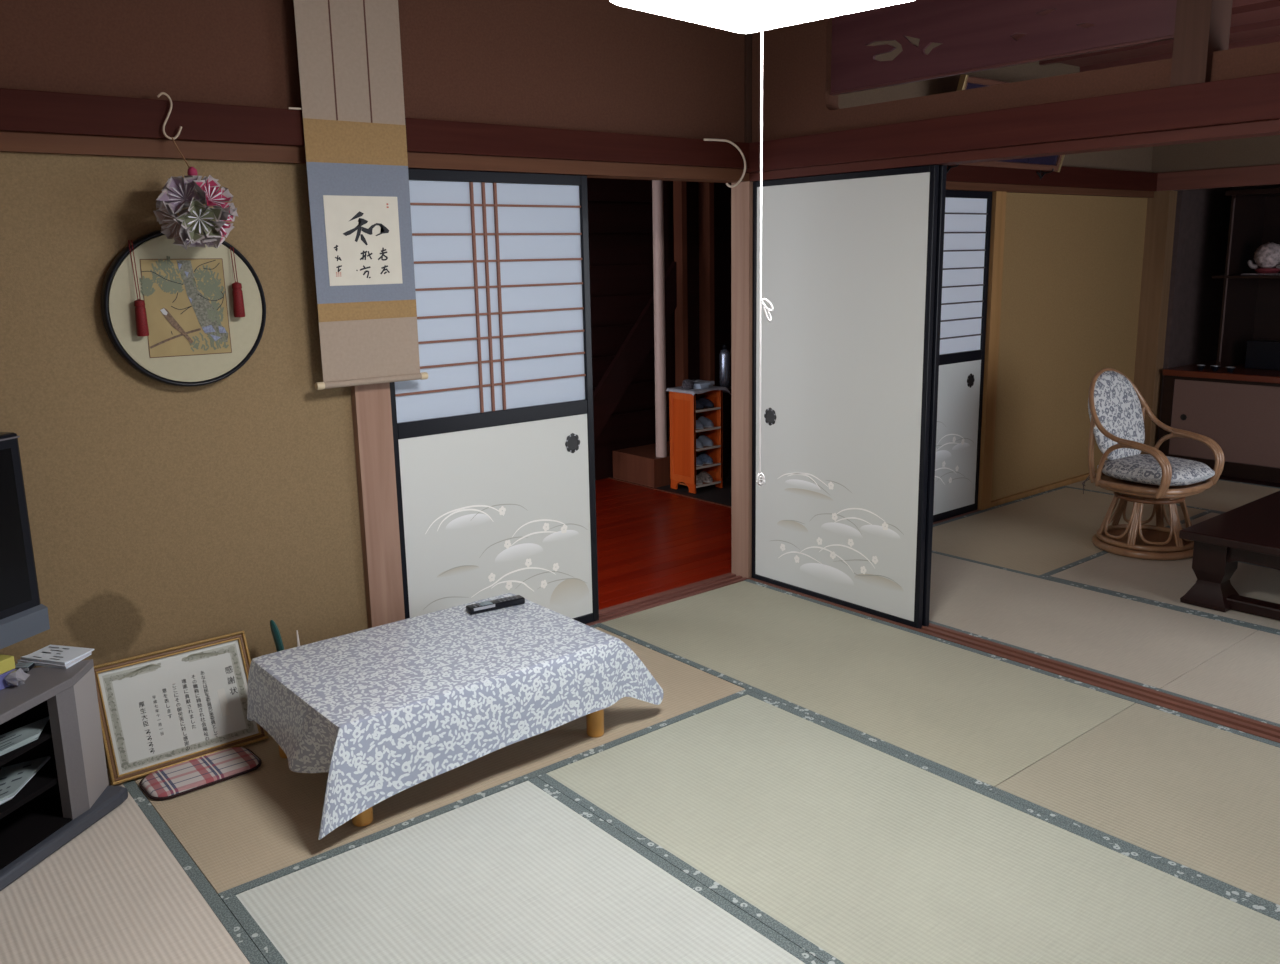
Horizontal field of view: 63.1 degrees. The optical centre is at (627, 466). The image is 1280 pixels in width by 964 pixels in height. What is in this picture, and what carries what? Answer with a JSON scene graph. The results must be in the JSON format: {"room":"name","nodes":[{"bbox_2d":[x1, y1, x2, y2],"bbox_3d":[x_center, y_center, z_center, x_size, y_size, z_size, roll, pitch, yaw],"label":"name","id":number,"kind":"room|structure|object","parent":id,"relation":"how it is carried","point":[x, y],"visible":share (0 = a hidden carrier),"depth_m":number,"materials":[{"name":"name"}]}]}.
{"room":"traditional dwelling","nodes":[
{"label":"traditional dwelling","id":0,"kind":"room"},
{"bbox_2d":[0,0,1152,768],"bbox_3d":[0.510,-0.697,4.707,7.550,2.590,0.090,-10,15,-38],"label":"wall","id":1,"kind":"structure","parent":0,"point":[162,516],"depth_m":3.33,"materials":[{"name":"paint"}]},
{"bbox_2d":[157,92,181,139],"bbox_3d":[-1.308,-1.000,2.978,0.059,0.130,0.014,-6,12,-24],"label":"s-hook","id":2,"kind":"object","parent":1,"relation":"attached to","point":[161,93],"visible":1,"depth_m":2.97,"materials":[{"name":"beige"}]},
{"bbox_2d":[153,137,238,249],"bbox_3d":[-1.234,-0.778,2.966,0.222,0.319,0.225,-10,15,-38],"label":"flower ball","id":3,"kind":"object","parent":2,"relation":"hanging from","point":[176,195],"visible":1,"depth_m":2.94,"materials":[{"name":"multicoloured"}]},
{"bbox_2d":[100,230,265,386],"bbox_3d":[-1.326,-0.475,3.134,0.473,0.473,0.050,-10,15,-38],"label":"picture","id":4,"kind":"object","parent":1,"relation":"attached to","point":[195,338],"visible":0.94,"depth_m":3.11,"materials":[{"name":"paper"}]},
{"bbox_2d":[128,240,148,335],"bbox_3d":[-1.410,-0.512,3.000,0.033,0.273,0.032,-10,15,-38],"label":"tassel","id":5,"kind":"object","parent":4,"relation":"hanging from","point":[142,329],"visible":1,"depth_m":3.00,"materials":[{"name":"red fabric"}]},
{"bbox_2d":[230,247,244,316],"bbox_3d":[-1.192,-0.560,3.173,0.033,0.210,0.032,-10,15,-38],"label":"tassel","id":6,"kind":"object","parent":4,"relation":"hanging from","point":[238,302],"visible":1,"depth_m":3.17,"materials":[{"name":"red fabric"}]},
{"bbox_2d":[0,88,748,168],"bbox_3d":[-0.938,-1.072,3.334,3.719,0.106,0.060,-10,15,-38],"label":"trim","id":7,"kind":"structure","parent":1,"relation":"attached to","point":[27,111],"depth_m":3.20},
{"bbox_2d":[0,131,748,182],"bbox_3d":[-0.963,-1.006,3.405,3.750,0.050,0.120,-10,15,-38],"label":"trim","id":8,"kind":"structure","parent":1,"relation":"attached to","point":[15,142],"depth_m":3.25,"materials":[{"name":"brown wood"}]},
{"bbox_2d":[350,382,404,627],"bbox_3d":[-0.902,-0.078,3.627,0.128,1.860,0.120,-10,15,-38],"label":"trim","id":9,"kind":"structure","parent":1,"relation":"attached to","point":[371,403],"depth_m":3.62,"materials":[{"name":"brown wood"}]},
{"bbox_2d":[586,573,747,625],"bbox_3d":[-0.154,0.670,4.386,1.757,0.064,0.120,-10,15,-38],"label":"trim","id":10,"kind":"structure","parent":1,"relation":"attached to","point":[620,610],"depth_m":4.64,"materials":[{"name":"brown wood"}]},
{"bbox_2d":[390,168,598,623],"bbox_3d":[-0.492,-0.172,3.917,0.891,1.803,0.030,-10,15,-38],"label":"screen","id":11,"kind":"object","parent":10,"relation":"on","point":[494,455],"visible":0.96,"depth_m":3.90,"materials":[{"name":"paper"}]},
{"bbox_2d":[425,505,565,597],"bbox_3d":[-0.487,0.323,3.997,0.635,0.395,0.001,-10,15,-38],"label":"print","id":12,"kind":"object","parent":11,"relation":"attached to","point":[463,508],"depth_m":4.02},
{"bbox_2d":[423,504,585,609],"bbox_3d":[-0.459,0.338,4.023,0.762,0.403,0.001,-10,15,-38],"label":"print","id":13,"kind":"object","parent":11,"relation":"attached to","point":[499,504],"depth_m":4.00},
{"bbox_2d":[446,514,578,565],"bbox_3d":[-0.434,0.261,4.030,0.606,0.224,0.001,-10,15,-38],"label":"print","id":14,"kind":"object","parent":11,"relation":"attached to","point":[471,539],"depth_m":4.01},
{"bbox_2d":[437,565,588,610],"bbox_3d":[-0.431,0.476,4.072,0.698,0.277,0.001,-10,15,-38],"label":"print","id":15,"kind":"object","parent":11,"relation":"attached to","point":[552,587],"depth_m":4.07},
{"bbox_2d":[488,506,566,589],"bbox_3d":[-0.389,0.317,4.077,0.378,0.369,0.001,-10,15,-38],"label":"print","id":16,"kind":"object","parent":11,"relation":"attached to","point":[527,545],"depth_m":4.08,"materials":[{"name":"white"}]},
{"bbox_2d":[703,138,745,187],"bbox_3d":[0.402,-1.268,4.364,0.221,0.195,0.029,-8,13,-31],"label":"hook","id":17,"kind":"object","parent":1,"relation":"hanging from","point":[704,139],"visible":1,"depth_m":4.39,"materials":[{"name":"beige metal"}]},
{"bbox_2d":[744,33,751,142],"bbox_3d":[0.522,-1.632,4.538,0.098,0.690,0.080,-10,15,-38],"label":"trim","id":18,"kind":"structure","parent":1,"relation":"attached to","point":[748,37],"depth_m":4.49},
{"bbox_2d":[946,164,958,172],"bbox_3d":[1.661,-1.525,5.335,0.096,0.060,0.079,-10,15,-38],"label":"bracket","id":19,"kind":"object","parent":1,"relation":"attached to","point":[949,166],"visible":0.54,"depth_m":5.35,"materials":[{"name":"black metal"}]},
{"bbox_2d":[956,74,1064,171],"bbox_3d":[2.041,-1.794,5.510,1.140,0.419,0.149,-10,15,-38],"label":"framed plaque","id":20,"kind":"object","parent":19,"relation":"on","point":[1048,163],"visible":0.22,"depth_m":5.61,"materials":[{"name":"beige"}]},
{"bbox_2d":[933,509,980,523],"bbox_3d":[1.315,0.404,5.559,1.820,0.063,0.120,-10,15,-38],"label":"trim","id":21,"kind":"structure","parent":1,"relation":"attached to","point":[977,509],"depth_m":5.93,"materials":[{"name":"brown wood"}]},
{"bbox_2d":[933,190,992,521],"bbox_3d":[1.663,-0.563,5.638,0.908,1.803,0.030,-10,15,-38],"label":"screen","id":22,"kind":"object","parent":21,"relation":"on","point":[967,226],"visible":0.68,"depth_m":5.77,"materials":[{"name":"paper"}]},
{"bbox_2d":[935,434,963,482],"bbox_3d":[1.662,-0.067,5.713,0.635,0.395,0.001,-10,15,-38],"label":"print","id":23,"kind":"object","parent":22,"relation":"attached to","point":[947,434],"depth_m":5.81},
{"bbox_2d":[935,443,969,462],"bbox_3d":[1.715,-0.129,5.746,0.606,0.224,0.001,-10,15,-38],"label":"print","id":24,"kind":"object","parent":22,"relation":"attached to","point":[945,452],"depth_m":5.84},
{"bbox_2d":[942,436,963,482],"bbox_3d":[1.760,-0.074,5.793,0.378,0.366,0.001,-10,15,-38],"label":"print","id":25,"kind":"object","parent":22,"relation":"attached to","point":[952,446],"depth_m":5.86,"materials":[{"name":"white"}]},
{"bbox_2d":[937,421,973,480],"bbox_3d":[1.691,-0.052,5.740,0.762,0.403,0.001,-10,15,-38],"label":"print","id":26,"kind":"object","parent":22,"relation":"attached to","point":[937,421],"depth_m":5.89},
{"bbox_2d":[978,191,1006,509],"bbox_3d":[2.040,-0.611,5.975,0.100,1.860,0.122,-10,15,-38],"label":"trim","id":27,"kind":"structure","parent":1,"relation":"attached to","point":[998,197],"depth_m":5.91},
{"bbox_2d":[748,577,1279,742],"bbox_3d":[1.758,0.803,3.532,0.110,0.063,3.640,-10,15,-38],"label":"trim","id":28,"kind":"structure","parent":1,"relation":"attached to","point":[1221,717],"depth_m":3.66,"materials":[{"name":"brown wood"}]},
{"bbox_2d":[991,470,1096,506],"bbox_3d":[2.801,0.134,6.704,1.770,0.082,0.025,-10,15,-38],"label":"baseboard","id":29,"kind":"structure","parent":1,"relation":"attached to","point":[1079,478],"depth_m":6.50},
{"bbox_2d":[946,181,1153,197],"bbox_3d":[2.026,-1.533,5.742,3.690,0.040,0.040,-10,15,-38],"label":"trim","id":30,"kind":"structure","parent":1,"relation":"attached to","point":[964,186],"depth_m":6.03,"materials":[{"name":"brown wood"}]},
{"bbox_2d":[946,165,1157,190],"bbox_3d":[2.034,-1.607,5.715,3.690,0.115,0.050,-10,15,-38],"label":"trim","id":31,"kind":"structure","parent":1,"relation":"attached to","point":[1075,177],"depth_m":6.09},
{"bbox_2d":[587,178,730,479],"bbox_3d":[-0.801,-1.011,6.479,4.300,2.560,0.125,-10,15,-38],"label":"wall","id":32,"kind":"structure","parent":0,"point":[620,215],"depth_m":7.12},
{"bbox_2d":[652,180,666,456],"bbox_3d":[0.199,-1.179,6.685,0.074,2.272,0.074,-10,15,-38],"label":"trim","id":33,"kind":"structure","parent":32,"relation":"attached to","point":[657,185],"depth_m":6.70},
{"bbox_2d":[608,477,730,507],"bbox_3d":[0.534,0.254,6.393,0.015,0.060,2.180,-10,15,-38],"label":"trim","id":34,"kind":"structure","parent":32,"relation":"attached to","point":[608,477],"depth_m":6.69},
{"bbox_2d":[673,181,687,386],"bbox_3d":[0.370,-1.206,7.279,0.045,2.460,0.085,-10,15,-38],"label":"trim","id":35,"kind":"structure","parent":32,"relation":"attached to","point":[679,187],"depth_m":7.24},
{"bbox_2d":[698,182,714,385],"bbox_3d":[0.563,-1.244,7.449,0.045,2.460,0.110,-10,15,-38],"label":"trim","id":36,"kind":"structure","parent":32,"relation":"attached to","point":[705,189],"depth_m":7.41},
{"bbox_2d":[595,455,731,609],"bbox_3d":[-0.087,0.369,5.898,4.300,0.056,2.180,-10,15,-38],"label":"floor","id":37,"kind":"structure","parent":0,"point":[650,541],"depth_m":5.63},
{"bbox_2d":[612,441,670,487],"bbox_3d":[0.239,-0.018,7.158,0.530,0.192,0.435,-10,15,-38],"label":"step","id":38,"kind":"structure","parent":37,"relation":"on","point":[640,465],"depth_m":6.96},
{"bbox_2d":[669,390,722,493],"bbox_3d":[0.444,-0.179,6.740,0.275,0.657,0.247,-10,15,-38],"label":"shoe rack","id":39,"kind":"object","parent":37,"relation":"on","point":[683,414],"visible":0.79,"depth_m":6.69,"materials":[{"name":"orange wood"}]},
{"bbox_2d":[679,480,716,485],"bbox_3d":[0.449,0.104,6.797,0.215,0.012,0.216,-10,15,-38],"label":"shelf","id":40,"kind":"object","parent":39,"relation":"attached to","point":[683,482],"depth_m":6.70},
{"bbox_2d":[666,379,730,395],"bbox_3d":[0.452,-0.506,6.671,0.331,0.111,0.261,-10,15,-38],"label":"doily","id":41,"kind":"object","parent":39,"relation":"on","point":[693,391],"depth_m":6.59,"materials":[{"name":"grey fabric"}]},
{"bbox_2d":[697,470,712,482],"bbox_3d":[0.490,0.061,6.815,0.096,0.063,0.185,-10,15,-38],"label":"slipper","id":42,"kind":"object","parent":39,"relation":"on","point":[706,477],"visible":0.82,"depth_m":6.76,"materials":[{"name":"grey"}]},
{"bbox_2d":[697,452,712,463],"bbox_3d":[0.489,-0.057,6.792,0.094,0.063,0.187,-10,15,-38],"label":"slipper","id":43,"kind":"object","parent":39,"relation":"on","point":[706,459],"visible":0.77,"depth_m":6.73,"materials":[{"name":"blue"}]},
{"bbox_2d":[698,435,712,446],"bbox_3d":[0.487,-0.172,6.770,0.092,0.063,0.189,-10,15,-38],"label":"slipper","id":44,"kind":"object","parent":39,"relation":"on","point":[706,441],"visible":0.77,"depth_m":6.71,"materials":[{"name":"grey"}]},
{"bbox_2d":[698,416,713,427],"bbox_3d":[0.485,-0.291,6.746,0.090,0.063,0.190,-10,15,-38],"label":"slipper","id":45,"kind":"object","parent":39,"relation":"on","point":[707,423],"visible":0.76,"depth_m":6.69,"materials":[{"name":"grey"}]},
{"bbox_3d":[0.653,-0.221,7.022,0.180,0.619,0.160,-10,15,-38],"label":"stand","id":46,"kind":"object","parent":37,"relation":"on","visible":0},
{"bbox_2d":[720,345,729,387],"bbox_3d":[0.644,-0.665,6.933,0.068,0.285,0.068,-10,15,-38],"label":"bottle","id":47,"kind":"object","parent":46,"relation":"on","point":[724,353],"visible":0.93,"depth_m":6.91,"materials":[{"name":"black"}]},
{"bbox_2d":[752,17,1279,141],"bbox_3d":[1.714,-1.376,3.094,0.080,0.670,3.640,-10,15,-38],"label":"wall","id":48,"kind":"structure","parent":0,"point":[797,99],"depth_m":4.01,"materials":[{"name":"paint"}]},
{"bbox_2d":[752,165,946,628],"bbox_3d":[0.882,-0.294,4.381,0.070,1.804,0.929,-10,15,-38],"label":"door","id":49,"kind":"structure","parent":48,"relation":"in","point":[849,259],"depth_m":4.29,"materials":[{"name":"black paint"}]},
{"bbox_2d":[779,472,883,572],"bbox_3d":[0.861,0.254,4.479,0.001,0.421,0.592,-10,15,-38],"label":"print","id":50,"kind":"object","parent":49,"relation":"attached to","point":[796,473],"depth_m":4.47},
{"bbox_2d":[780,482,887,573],"bbox_3d":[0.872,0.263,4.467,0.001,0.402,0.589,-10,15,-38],"label":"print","id":51,"kind":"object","parent":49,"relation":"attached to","point":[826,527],"depth_m":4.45,"materials":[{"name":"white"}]},
{"bbox_2d":[771,477,903,585],"bbox_3d":[0.875,0.253,4.462,0.001,0.385,0.735,-10,15,-38],"label":"print","id":52,"kind":"object","parent":49,"relation":"attached to","point":[808,477],"depth_m":4.42},
{"bbox_2d":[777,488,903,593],"bbox_3d":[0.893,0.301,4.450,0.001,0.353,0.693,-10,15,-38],"label":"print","id":53,"kind":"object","parent":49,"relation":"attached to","point":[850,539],"depth_m":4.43},
{"bbox_2d":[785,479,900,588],"bbox_3d":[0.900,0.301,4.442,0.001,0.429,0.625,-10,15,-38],"label":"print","id":54,"kind":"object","parent":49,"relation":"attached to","point":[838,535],"depth_m":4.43},
{"bbox_2d":[830,0,1176,95],"bbox_3d":[1.241,-1.567,3.642,0.022,0.352,1.383,-10,15,-38],"label":"board","id":55,"kind":"object","parent":48,"relation":"attached to","point":[973,35],"visible":0.88,"depth_m":3.66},
{"bbox_2d":[745,72,1279,172],"bbox_3d":[1.656,-1.074,3.121,0.030,0.122,3.670,-10,15,-38],"label":"trim","id":56,"kind":"structure","parent":48,"relation":"attached to","point":[1251,98],"depth_m":3.44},
{"bbox_2d":[749,119,1279,180],"bbox_3d":[1.721,-1.018,3.166,0.110,0.060,3.640,-10,15,-38],"label":"trim","id":57,"kind":"structure","parent":48,"relation":"attached to","point":[1265,127],"depth_m":3.46,"materials":[{"name":"brown wood"}]},
{"bbox_2d":[1170,0,1232,86],"bbox_3d":[1.709,-1.423,3.081,0.140,0.573,0.100,-10,15,-38],"label":"trim","id":58,"kind":"structure","parent":48,"relation":"attached to","point":[1202,27],"depth_m":3.07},
{"bbox_2d":[1012,0,1279,71],"bbox_3d":[3.537,-2.047,4.494,4.650,0.080,3.870,-10,15,-38],"label":"ceiling","id":59,"kind":"structure","parent":0,"point":[1253,22],"depth_m":5.38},
{"bbox_2d":[1151,135,1279,172],"bbox_3d":[4.671,-1.950,5.402,0.100,0.575,3.790,-10,15,-38],"label":"wall","id":60,"kind":"structure","parent":0,"point":[1265,150],"depth_m":6.54,"materials":[{"name":"paint"}]},
{"bbox_2d":[1156,164,1279,190],"bbox_3d":[4.649,-1.607,5.447,0.055,0.115,3.790,-10,15,-38],"label":"trim","id":61,"kind":"structure","parent":60,"relation":"attached to","point":[1264,174],"depth_m":6.53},
{"bbox_2d":[1157,184,1279,441],"bbox_3d":[5.113,-0.736,5.902,0.840,2.010,3.650,-10,15,-38],"label":"wall","id":62,"kind":"structure","parent":0,"point":[1202,217],"depth_m":7.15,"materials":[{"name":"paint"}]},
{"bbox_2d":[1134,191,1176,453],"bbox_3d":[3.546,-0.881,7.061,0.110,1.900,0.140,-10,15,-38],"label":"trim","id":63,"kind":"structure","parent":62,"relation":"attached to","point":[1161,209],"depth_m":6.98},
{"bbox_2d":[1219,475,1279,486],"bbox_3d":[5.039,0.226,6.083,1.000,0.056,3.750,-10,15,-38],"label":"floor","id":64,"kind":"structure","parent":0,"point":[1220,477],"depth_m":6.68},
{"bbox_2d":[1158,360,1279,482],"bbox_3d":[4.646,-0.224,6.485,0.865,0.675,2.245,-10,15,-38],"label":"base cabinet","id":65,"kind":"object","parent":64,"relation":"on","point":[1239,409],"visible":0.8,"depth_m":6.77,"materials":[{"name":"red wood"}]},
{"bbox_2d":[1163,360,1279,383],"bbox_3d":[4.640,-0.535,6.422,0.865,0.040,2.245,-10,15,-38],"label":"countertop","id":66,"kind":"structure","parent":65,"relation":"on","point":[1240,373],"depth_m":6.80,"materials":[{"name":"red wood"}]},
{"bbox_2d":[1212,188,1279,367],"bbox_3d":[4.729,-1.126,6.318,0.530,1.154,2.040,-10,15,-38],"label":"display shelf","id":67,"kind":"object","parent":66,"relation":"on","point":[1250,310],"visible":0.83,"depth_m":7.04,"materials":[{"name":"brown wood"}]},
{"bbox_2d":[1241,242,1279,274],"bbox_3d":[4.160,-1.351,6.777,0.172,0.210,0.247,-10,15,-38],"label":"round ornament","id":68,"kind":"object","parent":67,"relation":"on","point":[1267,256],"visible":1,"depth_m":6.73,"materials":[{"name":"ceramic"}]},
{"bbox_2d":[1245,339,1279,369],"bbox_3d":[4.246,-0.735,6.882,0.149,0.184,0.260,-10,15,-38],"label":"box","id":69,"kind":"object","parent":66,"relation":"on","point":[1260,354],"visible":1,"depth_m":6.86,"materials":[{"name":"black paint"}]},
{"bbox_3d":[0.183,-1.264,1.224,4.800,0.050,4.820,-10,15,-38],"label":"ceiling","id":70,"kind":"structure","parent":0,"visible":0},
{"bbox_2d":[293,0,427,389],"bbox_3d":[-0.878,-0.949,3.374,0.400,1.372,0.064,-10,15,-38],"label":"scroll","id":71,"kind":"object","parent":70,"relation":"hanging from","point":[349,51],"visible":1,"depth_m":3.37,"materials":[{"name":"paper"}]},
{"bbox_2d":[610,0,913,33],"bbox_3d":[0.262,-1.129,1.965,0.490,0.510,0.490,9,15,42],"label":"pendant lamp","id":72,"kind":"object","parent":70,"relation":"hanging from","point":[739,16],"visible":1,"depth_m":2.01,"materials":[{"name":"white"}]},
{"bbox_2d":[756,17,773,485],"bbox_3d":[0.284,-0.427,2.154,0.035,0.958,0.005,-1,11,0],"label":"string","id":73,"kind":"object","parent":72,"relation":"hanging from","point":[760,481],"visible":0.99,"depth_m":2.17,"materials":[{"name":"white"}]},
{"bbox_3d":[2.092,0.958,3.142,9.500,0.100,4.700,-10,15,-38],"label":"floor","id":74,"kind":"structure","parent":0,"visible":0},
{"bbox_2d":[0,769,268,963],"bbox_3d":[-1.325,1.127,2.222,0.908,0.049,1.818,-10,15,-38],"label":"mat","id":75,"kind":"object","parent":74,"relation":"on","point":[123,890],"visible":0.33,"depth_m":2.49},
{"bbox_2d":[0,659,127,890],"bbox_3d":[-1.806,0.848,2.463,0.510,0.419,1.136,2,12,14],"label":"stand","id":76,"kind":"object","parent":75,"relation":"on","point":[71,792],"visible":1,"depth_m":2.79,"materials":[{"name":"grey laminate"}]},
{"bbox_2d":[0,654,15,689],"bbox_3d":[-1.651,0.540,2.723,0.062,0.074,0.072,3,12,21],"label":"box","id":77,"kind":"object","parent":76,"relation":"on","point":[7,663],"visible":0.82,"depth_m":2.72,"materials":[{"name":"blue"}]},
{"bbox_2d":[4,668,29,685],"bbox_3d":[-1.604,0.551,2.732,0.058,0.047,0.059,8,14,38],"label":"plastic wrapper","id":78,"kind":"object","parent":76,"relation":"on","point":[17,677],"visible":1,"depth_m":2.71,"materials":[{"name":"grey"}]},
{"bbox_2d":[14,662,34,672],"bbox_3d":[-1.662,0.548,2.830,0.090,0.017,0.051,-2,11,-3],"label":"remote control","id":79,"kind":"object","parent":76,"relation":"on","point":[26,667],"visible":0.56,"depth_m":2.83,"materials":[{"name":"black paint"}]},
{"bbox_2d":[0,432,49,648],"bbox_3d":[-1.749,0.305,2.442,0.319,0.652,0.770,-1,11,3],"label":"television","id":80,"kind":"object","parent":76,"relation":"on","point":[22,615],"visible":1,"depth_m":2.73,"materials":[{"name":"black paint"}]},
{"bbox_2d":[0,716,49,755],"bbox_3d":[-1.628,0.718,2.683,0.119,0.012,0.352,4,12,23],"label":"magazine","id":81,"kind":"object","parent":76,"relation":"on","point":[12,740],"visible":1,"depth_m":2.73,"materials":[{"name":"grey paper"}]},
{"bbox_2d":[0,755,50,804],"bbox_3d":[-1.635,0.837,2.736,0.101,0.017,0.307,-2,11,-6],"label":"magazine","id":82,"kind":"object","parent":76,"relation":"on","point":[13,778],"visible":1,"depth_m":2.78,"materials":[{"name":"grey paper"}]},
{"bbox_2d":[0,715,51,766],"bbox_3d":[-1.809,0.776,2.480,0.398,0.012,0.990,2,12,14],"label":"shelf","id":83,"kind":"object","parent":76,"relation":"attached to","point":[19,721],"depth_m":2.78,"materials":[{"name":"black"}]},
{"bbox_2d":[0,758,57,818],"bbox_3d":[-1.806,0.904,2.506,0.398,0.015,0.990,2,12,14],"label":"shelf","id":84,"kind":"object","parent":76,"relation":"attached to","point":[46,777],"depth_m":2.75,"materials":[{"name":"black"}]},
{"bbox_2d":[0,796,71,869],"bbox_3d":[-1.785,1.010,2.520,0.434,0.004,0.990,2,12,14],"label":"shelf","id":85,"kind":"object","parent":76,"relation":"attached to","point":[40,824],"depth_m":2.74,"materials":[{"name":"black"}]},
{"bbox_2d":[17,645,93,668],"bbox_3d":[-1.597,0.529,2.918,0.176,0.017,0.122,2,12,16],"label":"newspaper","id":86,"kind":"object","parent":76,"relation":"on","point":[55,656],"visible":0.99,"depth_m":2.90,"materials":[{"name":"white paper"}]},
{"bbox_2d":[133,625,752,900],"bbox_3d":[-0.557,0.871,3.412,1.818,0.049,0.908,-10,15,-38],"label":"mat","id":87,"kind":"object","parent":74,"relation":"on","point":[257,827],"visible":0.31,"depth_m":2.98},
{"bbox_2d":[93,631,267,784],"bbox_3d":[-1.375,0.733,3.208,0.462,0.331,0.153,-10,15,-38],"label":"framed certificate","id":88,"kind":"object","parent":87,"relation":"on","point":[165,708],"visible":0.96,"depth_m":3.20,"materials":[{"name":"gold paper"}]},
{"bbox_2d":[139,747,261,799],"bbox_3d":[-1.273,0.911,3.112,0.330,0.018,0.188,-10,15,-38],"label":"plaid cushion","id":89,"kind":"object","parent":87,"relation":"on","point":[207,770],"visible":1,"depth_m":3.09,"materials":[{"name":"fabric"}]},
{"bbox_2d":[270,620,284,651],"bbox_3d":[-1.106,0.675,3.376,0.079,0.378,0.042,-1,11,3],"label":"blade","id":90,"kind":"object","parent":87,"relation":"on","point":[275,632],"visible":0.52,"depth_m":3.33,"materials":[{"name":"teal plastic"}]},
{"bbox_2d":[278,709,603,826],"bbox_3d":[-0.581,0.721,3.246,0.920,0.312,0.620,-10,15,-38],"label":"table","id":91,"kind":"object","parent":87,"relation":"on","point":[594,721],"visible":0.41,"depth_m":3.29,"materials":[{"name":"brown wood"}]},
{"bbox_2d":[247,593,663,839],"bbox_3d":[-0.561,0.684,3.293,1.210,0.273,0.759,-10,15,-38],"label":"tablecloth","id":92,"kind":"object","parent":91,"relation":"on","point":[386,710],"visible":0.99,"depth_m":3.03,"materials":[{"name":"fabric"}]},
{"bbox_2d":[466,595,524,613],"bbox_3d":[-0.453,0.473,3.569,0.205,0.024,0.047,-8,13,-31],"label":"remote control","id":93,"kind":"object","parent":92,"relation":"on","point":[509,601],"visible":1,"depth_m":3.55,"materials":[{"name":"black paint"}]},
{"bbox_2d":[223,777,824,963],"bbox_3d":[-0.044,1.126,2.092,0.908,0.049,1.818,-10,15,-38],"label":"mat","id":94,"kind":"object","parent":74,"relation":"on","point":[522,873],"visible":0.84,"depth_m":2.46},
{"bbox_2d":[594,579,1138,789],"bbox_3d":[0.788,0.743,3.909,0.908,0.049,1.818,-10,15,-38],"label":"mat","id":95,"kind":"object","parent":74,"relation":"on","point":[979,718],"visible":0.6,"depth_m":3.71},
{"bbox_2d":[537,692,1279,963],"bbox_3d":[0.660,0.999,2.654,0.908,0.049,1.818,-10,15,-38],"label":"mat","id":96,"kind":"object","parent":74,"relation":"on","point":[851,848],"visible":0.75,"depth_m":2.62,"materials":[{"name":"wicker"}]},
{"bbox_2d":[932,487,1212,576],"bbox_3d":[2.345,0.345,5.729,1.818,0.049,0.908,-10,15,-38],"label":"mat","id":97,"kind":"object","parent":74,"relation":"on","point":[1050,532],"visible":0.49,"depth_m":5.63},
{"bbox_2d":[929,551,1260,689],"bbox_3d":[1.577,0.600,4.539,0.908,0.049,1.818,-10,15,-38],"label":"mat","id":98,"kind":"object","parent":74,"relation":"on","point":[1151,645],"visible":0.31,"depth_m":4.22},
{"bbox_2d":[988,700,1279,912],"bbox_3d":[1.940,0.999,2.524,0.908,0.049,1.818,-10,15,-38],"label":"mat","id":99,"kind":"object","parent":74,"relation":"on","point":[1198,798],"visible":0.74,"depth_m":2.90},
{"bbox_2d":[1047,553,1279,631],"bbox_3d":[2.857,0.600,4.409,0.908,0.049,1.818,-10,15,-38],"label":"mat","id":100,"kind":"object","parent":74,"relation":"on","point":[1163,582],"visible":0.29,"depth_m":4.73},
{"bbox_2d":[1082,368,1224,559],"bbox_3d":[2.587,-0.024,5.175,0.556,0.882,0.554,-10,15,-38],"label":"rattan chair","id":101,"kind":"object","parent":100,"relation":"on","point":[1116,414],"visible":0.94,"depth_m":5.15,"materials":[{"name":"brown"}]},
{"bbox_2d":[1088,371,1144,459],"bbox_3d":[2.485,-0.251,5.295,0.438,0.459,0.168,-10,15,-38],"label":"cushion","id":102,"kind":"object","parent":101,"relation":"on","point":[1114,401],"depth_m":5.25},
{"bbox_2d":[1097,454,1214,485],"bbox_3d":[2.612,0.017,5.162,0.470,0.100,0.490,-10,15,-38],"label":"seat cushion","id":103,"kind":"object","parent":101,"relation":"on","point":[1119,469],"depth_m":5.06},
{"bbox_2d":[1179,491,1279,619],"bbox_3d":[3.178,0.386,4.469,1.520,0.330,0.945,-10,15,-38],"label":"table","id":104,"kind":"object","parent":100,"relation":"on","point":[1249,532],"visible":1,"depth_m":4.33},
{"bbox_2d":[1062,479,1279,512],"bbox_3d":[3.689,0.217,6.226,0.908,0.049,1.818,-10,15,-38],"label":"mat","id":105,"kind":"object","parent":74,"relation":"on","point":[1224,496],"visible":0.3,"depth_m":6.35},
{"bbox_2d":[1181,511,1221,527],"bbox_3d":[3.561,0.472,4.971,0.908,0.049,1.818,-10,15,-38],"label":"mat","id":106,"kind":"object","parent":74,"relation":"on","point":[1212,514],"visible":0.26,"depth_m":5.79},
{"bbox_2d":[1157,628,1279,726],"bbox_3d":[2.729,0.855,3.154,0.908,0.049,1.818,-10,15,-38],"label":"mat","id":107,"kind":"object","parent":74,"relation":"on","point":[1243,679],"visible":0.74,"depth_m":3.63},
{"bbox_3d":[0.935,-0.414,5.112,0.910,1.860,0.090,-10,15,-38],"label":"wall","id":108,"kind":"structure","parent":0,"visible":0},
{"bbox_2d":[731,181,753,577],"bbox_3d":[0.553,-0.360,4.778,0.110,1.900,0.110,-10,15,-38],"label":"trim","id":109,"kind":"structure","parent":108,"relation":"attached to","point":[741,194],"depth_m":4.73,"materials":[{"name":"brown wood"}]},
{"bbox_3d":[-0.170,-0.856,5.643,4.400,2.560,2.240,-10,15,-38],"label":"wall","id":110,"kind":"structure","parent":0,"visible":0},
{"bbox_2d":[593,262,676,442],"bbox_3d":[-0.086,-0.696,6.845,1.070,1.250,0.040,-10,15,-38],"label":"trim","id":111,"kind":"structure","parent":110,"relation":"attached to","point":[637,345],"depth_m":6.90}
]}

